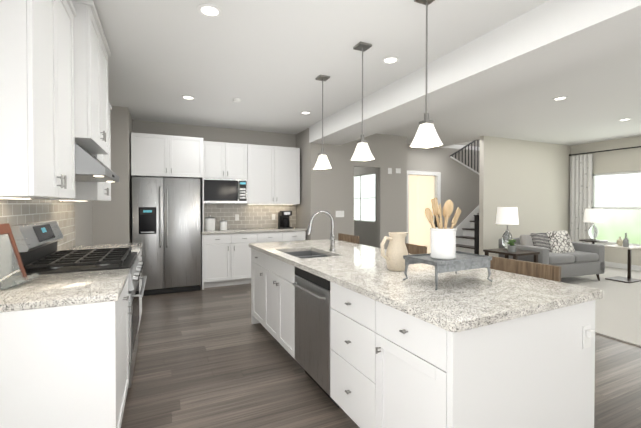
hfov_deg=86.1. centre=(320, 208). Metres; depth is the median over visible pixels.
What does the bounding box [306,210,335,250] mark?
island faucet
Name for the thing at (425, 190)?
wall
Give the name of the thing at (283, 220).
coffee maker
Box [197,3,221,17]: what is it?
recessed light
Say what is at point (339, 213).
light switch
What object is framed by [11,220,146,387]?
gas range
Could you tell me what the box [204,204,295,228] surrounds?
backsplash
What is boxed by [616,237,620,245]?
bottle
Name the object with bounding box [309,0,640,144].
ceiling beam
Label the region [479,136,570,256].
wall
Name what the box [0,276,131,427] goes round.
base cabinet
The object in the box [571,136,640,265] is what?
wall
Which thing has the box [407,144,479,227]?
wall
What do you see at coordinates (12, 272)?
cookbook stand
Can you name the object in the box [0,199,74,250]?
backsplash
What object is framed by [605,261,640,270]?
baseboard
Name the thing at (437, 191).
door frame
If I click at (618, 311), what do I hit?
floor
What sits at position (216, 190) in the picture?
microwave
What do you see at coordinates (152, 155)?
upper cabinet
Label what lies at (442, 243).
utensil crock
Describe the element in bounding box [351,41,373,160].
pendant light
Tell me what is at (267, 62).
ceiling
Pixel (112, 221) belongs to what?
wall
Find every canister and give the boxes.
[205,216,214,230]
[220,219,226,229]
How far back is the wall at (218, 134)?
6.20 m
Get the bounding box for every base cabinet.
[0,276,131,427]
[84,248,143,330]
[200,232,262,289]
[263,232,305,242]
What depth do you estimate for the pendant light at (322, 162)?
3.72 m
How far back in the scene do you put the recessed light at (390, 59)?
3.28 m
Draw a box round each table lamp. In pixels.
[496,207,518,250]
[583,209,603,240]
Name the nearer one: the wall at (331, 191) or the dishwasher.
the dishwasher
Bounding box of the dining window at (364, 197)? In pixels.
[354,173,374,221]
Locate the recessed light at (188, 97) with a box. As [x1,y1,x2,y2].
[181,95,194,99]
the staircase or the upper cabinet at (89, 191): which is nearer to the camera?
the upper cabinet at (89, 191)
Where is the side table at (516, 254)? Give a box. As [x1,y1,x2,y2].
[483,248,539,275]
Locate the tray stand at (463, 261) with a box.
[403,251,492,289]
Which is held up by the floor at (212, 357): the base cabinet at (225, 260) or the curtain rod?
the base cabinet at (225, 260)
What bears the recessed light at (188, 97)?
in the ceiling
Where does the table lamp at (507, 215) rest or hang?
on the side table at (516, 254)
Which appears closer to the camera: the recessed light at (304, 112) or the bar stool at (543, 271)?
the bar stool at (543, 271)
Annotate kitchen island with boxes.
[249,246,594,427]
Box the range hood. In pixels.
[75,143,118,181]
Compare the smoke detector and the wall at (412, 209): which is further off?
the wall at (412, 209)
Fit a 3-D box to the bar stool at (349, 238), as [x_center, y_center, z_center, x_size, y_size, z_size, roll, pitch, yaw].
[0.224,0.823,4.144,0.446,1.002,0.468,0,1,-25]
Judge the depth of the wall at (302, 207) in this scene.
6.46 m
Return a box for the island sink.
[284,251,328,258]
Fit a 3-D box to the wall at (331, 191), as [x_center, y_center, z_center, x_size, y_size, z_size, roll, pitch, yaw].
[0.779,-0.088,6.662,2.150,2.760,0.100,0,1,-25]
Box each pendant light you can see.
[314,75,331,168]
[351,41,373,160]
[410,0,442,147]
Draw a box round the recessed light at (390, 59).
[381,56,399,63]
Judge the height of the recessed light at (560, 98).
0.010 m
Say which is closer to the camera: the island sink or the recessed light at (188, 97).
the island sink
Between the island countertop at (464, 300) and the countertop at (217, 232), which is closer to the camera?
the island countertop at (464, 300)
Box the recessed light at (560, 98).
[552,96,567,100]
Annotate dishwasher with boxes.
[292,267,340,407]
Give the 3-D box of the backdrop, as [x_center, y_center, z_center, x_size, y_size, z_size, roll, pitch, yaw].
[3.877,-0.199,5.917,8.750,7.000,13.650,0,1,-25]
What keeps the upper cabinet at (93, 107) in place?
attached to the wall at (83, 222)
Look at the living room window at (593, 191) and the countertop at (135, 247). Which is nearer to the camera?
the countertop at (135, 247)
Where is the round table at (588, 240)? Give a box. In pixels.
[579,239,607,243]
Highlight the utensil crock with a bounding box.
[425,197,460,259]
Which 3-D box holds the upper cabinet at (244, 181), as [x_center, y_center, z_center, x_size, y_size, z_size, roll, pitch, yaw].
[-1.431,-0.331,6.165,0.168,0.488,0.433,0,1,-25]
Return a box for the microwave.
[204,178,247,203]
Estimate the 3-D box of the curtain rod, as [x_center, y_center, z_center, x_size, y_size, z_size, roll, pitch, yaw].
[6.487,-1.240,6.857,0.110,0.044,2.792,0,1,-25]
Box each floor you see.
[121,284,640,427]
[561,266,640,346]
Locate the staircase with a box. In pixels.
[434,140,478,253]
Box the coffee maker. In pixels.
[278,211,291,228]
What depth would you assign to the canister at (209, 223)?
5.80 m
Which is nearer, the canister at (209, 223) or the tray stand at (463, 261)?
the tray stand at (463, 261)
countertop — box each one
[0,268,129,307]
[64,244,142,255]
[201,228,306,235]
[249,238,602,337]
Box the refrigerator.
[132,177,200,295]
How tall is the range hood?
0.249 m
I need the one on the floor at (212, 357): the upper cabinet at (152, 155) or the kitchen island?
the kitchen island
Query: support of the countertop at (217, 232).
on the base cabinet at (225, 260)
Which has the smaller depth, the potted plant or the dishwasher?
the dishwasher
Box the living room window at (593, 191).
[592,170,640,245]
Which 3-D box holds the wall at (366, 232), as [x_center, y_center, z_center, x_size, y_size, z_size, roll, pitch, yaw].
[1.007,-0.112,8.613,0.100,2.760,3.250,0,1,-25]
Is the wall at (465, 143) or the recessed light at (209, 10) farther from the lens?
the wall at (465, 143)
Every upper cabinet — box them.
[0,0,79,199]
[60,156,110,203]
[72,0,111,155]
[131,132,206,179]
[200,172,238,203]
[207,141,242,175]
[239,176,250,203]
[243,144,299,203]
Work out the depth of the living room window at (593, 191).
7.48 m
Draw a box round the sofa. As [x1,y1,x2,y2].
[498,230,604,280]
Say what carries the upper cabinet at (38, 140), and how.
attached to the wall at (83, 222)
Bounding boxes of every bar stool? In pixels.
[338,233,359,243]
[405,243,426,253]
[490,256,560,281]
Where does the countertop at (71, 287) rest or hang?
on the base cabinet at (64, 350)
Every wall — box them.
[75,201,92,245]
[93,106,131,244]
[132,120,295,229]
[296,128,308,239]
[309,134,406,248]
[354,167,377,246]
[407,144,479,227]
[409,175,416,253]
[417,175,433,252]
[455,139,479,146]
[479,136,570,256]
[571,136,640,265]
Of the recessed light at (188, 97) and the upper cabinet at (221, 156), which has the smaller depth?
the recessed light at (188, 97)
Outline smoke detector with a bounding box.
[233,98,240,102]
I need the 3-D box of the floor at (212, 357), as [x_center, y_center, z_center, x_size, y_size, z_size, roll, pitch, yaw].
[1.986,1.361,5.200,10.100,0.100,12.100,0,1,-25]
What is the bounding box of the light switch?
[336,211,343,216]
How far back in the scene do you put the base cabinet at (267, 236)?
6.08 m
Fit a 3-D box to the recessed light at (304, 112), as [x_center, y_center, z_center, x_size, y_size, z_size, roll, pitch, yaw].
[-0.228,-1.444,5.189,0.176,0.010,0.176,0,1,-25]
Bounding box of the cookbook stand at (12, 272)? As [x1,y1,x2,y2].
[0,223,38,289]
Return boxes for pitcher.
[380,232,407,270]
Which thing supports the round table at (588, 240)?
on the floor at (618, 311)
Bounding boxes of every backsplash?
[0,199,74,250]
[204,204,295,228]
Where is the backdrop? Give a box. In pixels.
[595,173,640,243]
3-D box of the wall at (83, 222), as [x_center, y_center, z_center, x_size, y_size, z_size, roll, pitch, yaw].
[-1.749,-0.025,1.584,0.100,2.760,8.700,0,1,-25]
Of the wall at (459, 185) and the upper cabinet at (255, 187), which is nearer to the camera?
the upper cabinet at (255, 187)
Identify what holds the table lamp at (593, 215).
on the round table at (588, 240)
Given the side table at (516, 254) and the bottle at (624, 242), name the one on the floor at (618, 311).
the side table at (516, 254)
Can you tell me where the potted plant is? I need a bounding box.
[507,239,515,252]
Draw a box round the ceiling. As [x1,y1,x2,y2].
[93,0,640,150]
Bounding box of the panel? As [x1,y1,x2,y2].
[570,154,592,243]
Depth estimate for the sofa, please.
5.99 m
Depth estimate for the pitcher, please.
2.31 m
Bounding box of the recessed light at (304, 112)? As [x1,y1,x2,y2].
[300,111,310,113]
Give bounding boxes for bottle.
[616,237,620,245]
[621,233,628,246]
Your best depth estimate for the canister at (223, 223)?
5.92 m
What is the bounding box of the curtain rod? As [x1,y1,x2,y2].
[569,146,640,155]
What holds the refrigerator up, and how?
on the floor at (212, 357)
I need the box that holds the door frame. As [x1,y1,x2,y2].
[407,171,440,242]
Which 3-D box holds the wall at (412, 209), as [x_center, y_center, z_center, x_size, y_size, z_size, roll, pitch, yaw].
[1.864,-0.119,9.201,1.950,2.760,0.100,0,1,-25]
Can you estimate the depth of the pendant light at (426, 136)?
2.28 m
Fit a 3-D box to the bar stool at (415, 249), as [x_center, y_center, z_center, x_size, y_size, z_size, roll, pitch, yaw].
[0.711,0.834,3.180,0.446,1.002,0.468,0,1,-25]
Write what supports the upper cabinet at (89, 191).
attached to the wall at (83, 222)
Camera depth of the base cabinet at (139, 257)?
3.66 m

